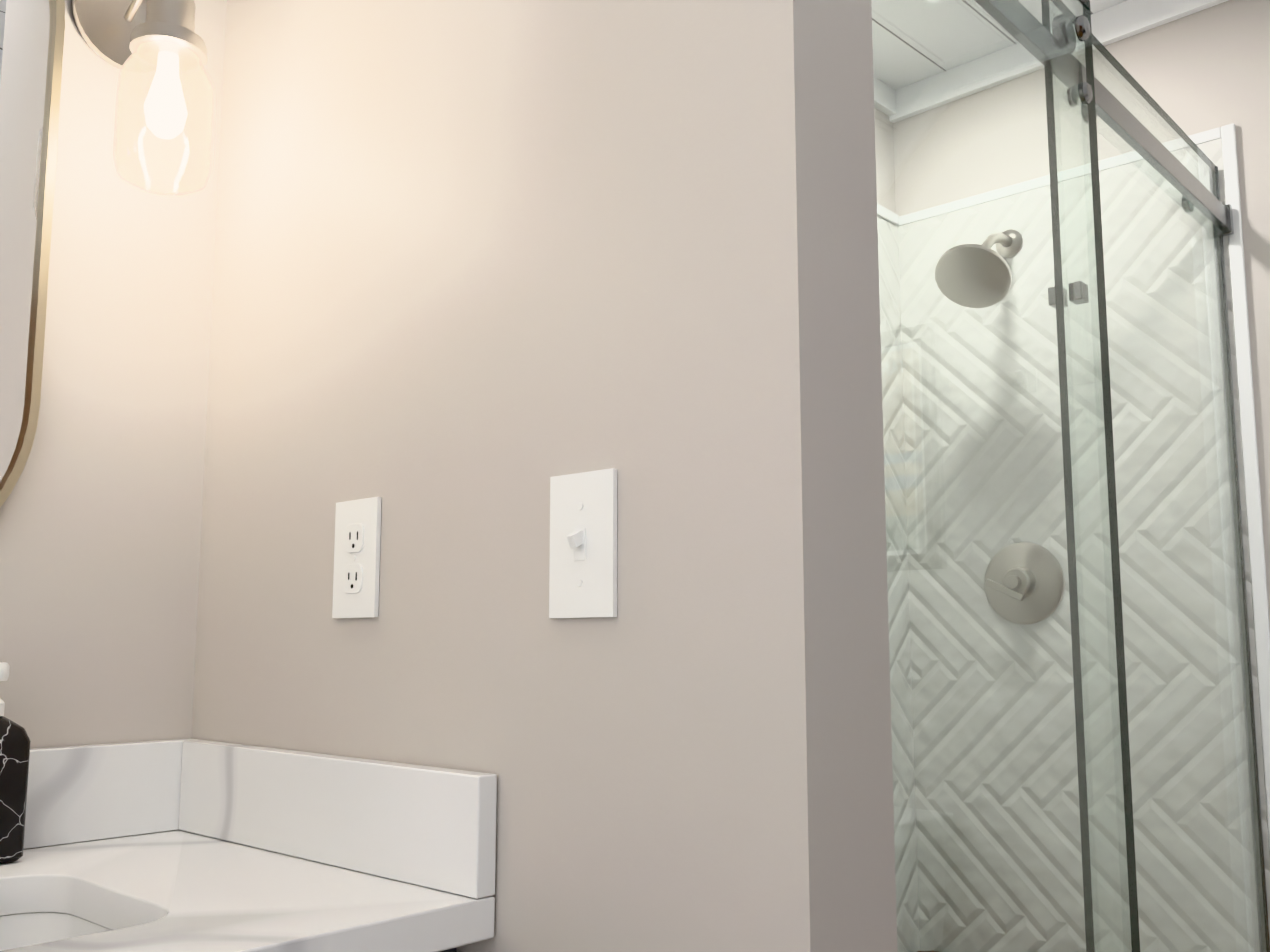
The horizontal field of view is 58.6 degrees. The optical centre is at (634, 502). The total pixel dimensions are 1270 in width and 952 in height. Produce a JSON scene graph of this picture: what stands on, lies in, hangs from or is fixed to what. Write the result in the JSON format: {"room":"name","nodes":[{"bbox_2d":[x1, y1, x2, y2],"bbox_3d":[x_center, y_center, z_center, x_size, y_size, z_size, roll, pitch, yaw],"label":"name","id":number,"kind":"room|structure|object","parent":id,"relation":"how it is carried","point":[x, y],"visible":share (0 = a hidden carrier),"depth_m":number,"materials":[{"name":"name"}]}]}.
{"room":"bathroom","nodes":[
{"label":"bathroom","id":0,"kind":"room"},
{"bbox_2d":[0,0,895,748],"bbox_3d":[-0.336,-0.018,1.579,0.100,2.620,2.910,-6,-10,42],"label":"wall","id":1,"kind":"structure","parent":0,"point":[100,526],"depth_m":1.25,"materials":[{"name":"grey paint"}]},
{"bbox_2d":[0,0,64,507],"bbox_3d":[-0.769,-0.325,1.034,0.028,0.850,0.440,-6,-10,42],"label":"mirror","id":2,"kind":"object","parent":1,"relation":"attached to","point":[32,33],"visible":0.96,"depth_m":1.17,"materials":[{"name":"beige metal"}]},
{"bbox_2d":[72,0,214,195],"bbox_3d":[-0.521,-0.468,1.220,0.172,0.286,0.116,-6,-10,42],"label":"sconce","id":3,"kind":"object","parent":1,"relation":"attached to","point":[164,40],"visible":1,"depth_m":1.19,"materials":[{"name":"glass"}]},
{"bbox_2d":[112,34,214,195],"bbox_3d":[-0.493,-0.404,1.187,0.096,0.150,0.096,-6,-10,42],"label":"shade","id":4,"kind":"object","parent":3,"relation":"on","point":[165,110],"depth_m":1.18,"materials":[{"name":"clear glass"}]},
{"bbox_2d":[873,76,900,122],"bbox_3d":[0.083,-0.976,2.078,0.018,0.127,1.510,-6,-10,42],"label":"crown molding","id":5,"kind":"structure","parent":1,"relation":"attached to","point":[879,102],"depth_m":2.62,"materials":[{"name":"white"}]},
{"bbox_2d":[877,139,1269,951],"bbox_3d":[0.350,0.272,1.707,0.699,2.035,1.548,-6,-10,42],"label":"shower wall tile","id":6,"kind":"structure","parent":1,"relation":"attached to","point":[917,379],"depth_m":2.31,"materials":[{"name":"white tile"}]},
{"bbox_2d":[877,123,1269,852],"bbox_3d":[0.359,0.268,1.699,0.723,2.081,1.548,-6,-10,42],"label":"trim","id":7,"kind":"structure","parent":1,"relation":"attached to","point":[1227,133],"depth_m":2.10,"materials":[{"name":"white ceramic"}]},
{"bbox_2d":[192,0,896,951],"bbox_3d":[-0.159,0.063,1.069,0.828,2.333,0.110,-6,-10,42],"label":"wall","id":8,"kind":"structure","parent":0,"point":[484,270],"depth_m":0.90,"materials":[{"name":"grey paint"}]},
{"bbox_2d":[332,497,381,617],"bbox_3d":[-0.270,0.054,1.092,0.070,0.114,0.007,-6,-10,42],"label":"outlet","id":9,"kind":"object","parent":8,"relation":"attached to","point":[357,522],"depth_m":1.09,"materials":[{"name":"white plastic"}]},
{"bbox_2d":[549,468,616,617],"bbox_3d":[-0.045,0.032,0.883,0.070,0.114,0.017,-6,-10,42],"label":"light switch","id":10,"kind":"object","parent":8,"relation":"attached to","point":[583,550],"depth_m":0.88,"materials":[{"name":"white plastic"}]},
{"bbox_3d":[0.620,1.216,1.344,0.082,0.112,1.525,-6,-10,42],"label":"sill","id":11,"kind":"structure","parent":8,"relation":"attached to","visible":0},
{"bbox_2d":[871,0,1269,951],"bbox_3d":[0.602,0.224,1.473,0.070,1.888,1.532,-6,-10,42],"label":"shower door","id":12,"kind":"structure","parent":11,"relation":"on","point":[1053,52],"depth_m":1.53,"materials":[{"name":"clear glass"}]},
{"bbox_2d":[871,0,1126,89],"bbox_3d":[0.147,-1.141,1.280,1.400,0.262,2.910,-6,-10,42],"label":"ceiling","id":13,"kind":"structure","parent":0,"point":[1097,6],"depth_m":2.40,"materials":[{"name":"white paint"}]},
{"bbox_2d":[893,0,1269,621],"bbox_3d":[1.496,0.011,1.817,2.300,2.620,0.100,-6,-10,42],"label":"wall","id":14,"kind":"structure","parent":0,"point":[1201,71],"depth_m":2.23,"materials":[{"name":"grey paint"}]},
{"bbox_2d":[935,229,1022,307],"bbox_3d":[0.723,-0.499,2.332,0.152,0.201,0.248,-6,-10,42],"label":"shower head","id":15,"kind":"object","parent":14,"relation":"attached to","point":[940,271],"depth_m":2.28},
{"bbox_2d":[984,542,1064,624],"bbox_3d":[0.785,0.164,2.320,0.170,0.170,0.061,-6,-10,42],"label":"shower valve","id":16,"kind":"object","parent":14,"relation":"attached to","point":[1005,570],"depth_m":2.32,"materials":[{"name":"silver metal"}]},
{"bbox_2d":[897,0,1228,119],"bbox_3d":[1.420,-0.608,1.883,2.200,0.962,0.018,-6,-10,42],"label":"crown molding","id":17,"kind":"structure","parent":14,"relation":"attached to","point":[1120,21],"depth_m":2.43,"materials":[{"name":"white"}]},
{"bbox_3d":[0.518,1.216,0.650,2.400,0.060,2.910,-6,-10,42],"label":"floor","id":18,"kind":"structure","parent":0,"visible":0},
{"bbox_2d":[0,739,496,951],"bbox_3d":[-0.655,0.643,0.661,0.533,1.080,1.046,-6,-10,42],"label":"bathroom vanity","id":19,"kind":"object","parent":18,"relation":"on","point":[185,845],"visible":1,"depth_m":1.00,"materials":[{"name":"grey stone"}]},
{"bbox_2d":[0,826,494,951],"bbox_3d":[-0.658,0.310,0.706,0.525,0.033,1.046,-6,-10,42],"label":"countertop","id":20,"kind":"structure","parent":19,"relation":"on","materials":[{"name":"stone"}]},
{"bbox_2d":[0,662,30,862],"bbox_3d":[-0.611,0.243,1.058,0.054,0.184,0.074,-6,-10,42],"label":"soap dispenser","id":21,"kind":"object","parent":20,"relation":"on","point":[15,741],"visible":1,"depth_m":1.06,"materials":[{"name":"black stone"}]},
{"bbox_2d":[0,905,205,951],"bbox_3d":[-0.578,0.417,0.762,0.305,0.164,0.490,-6,-10,42],"label":"sink","id":22,"kind":"object","parent":20,"relation":"in","point":[20,925],"depth_m":0.99,"materials":[{"name":"white ceramic"}]}
]}

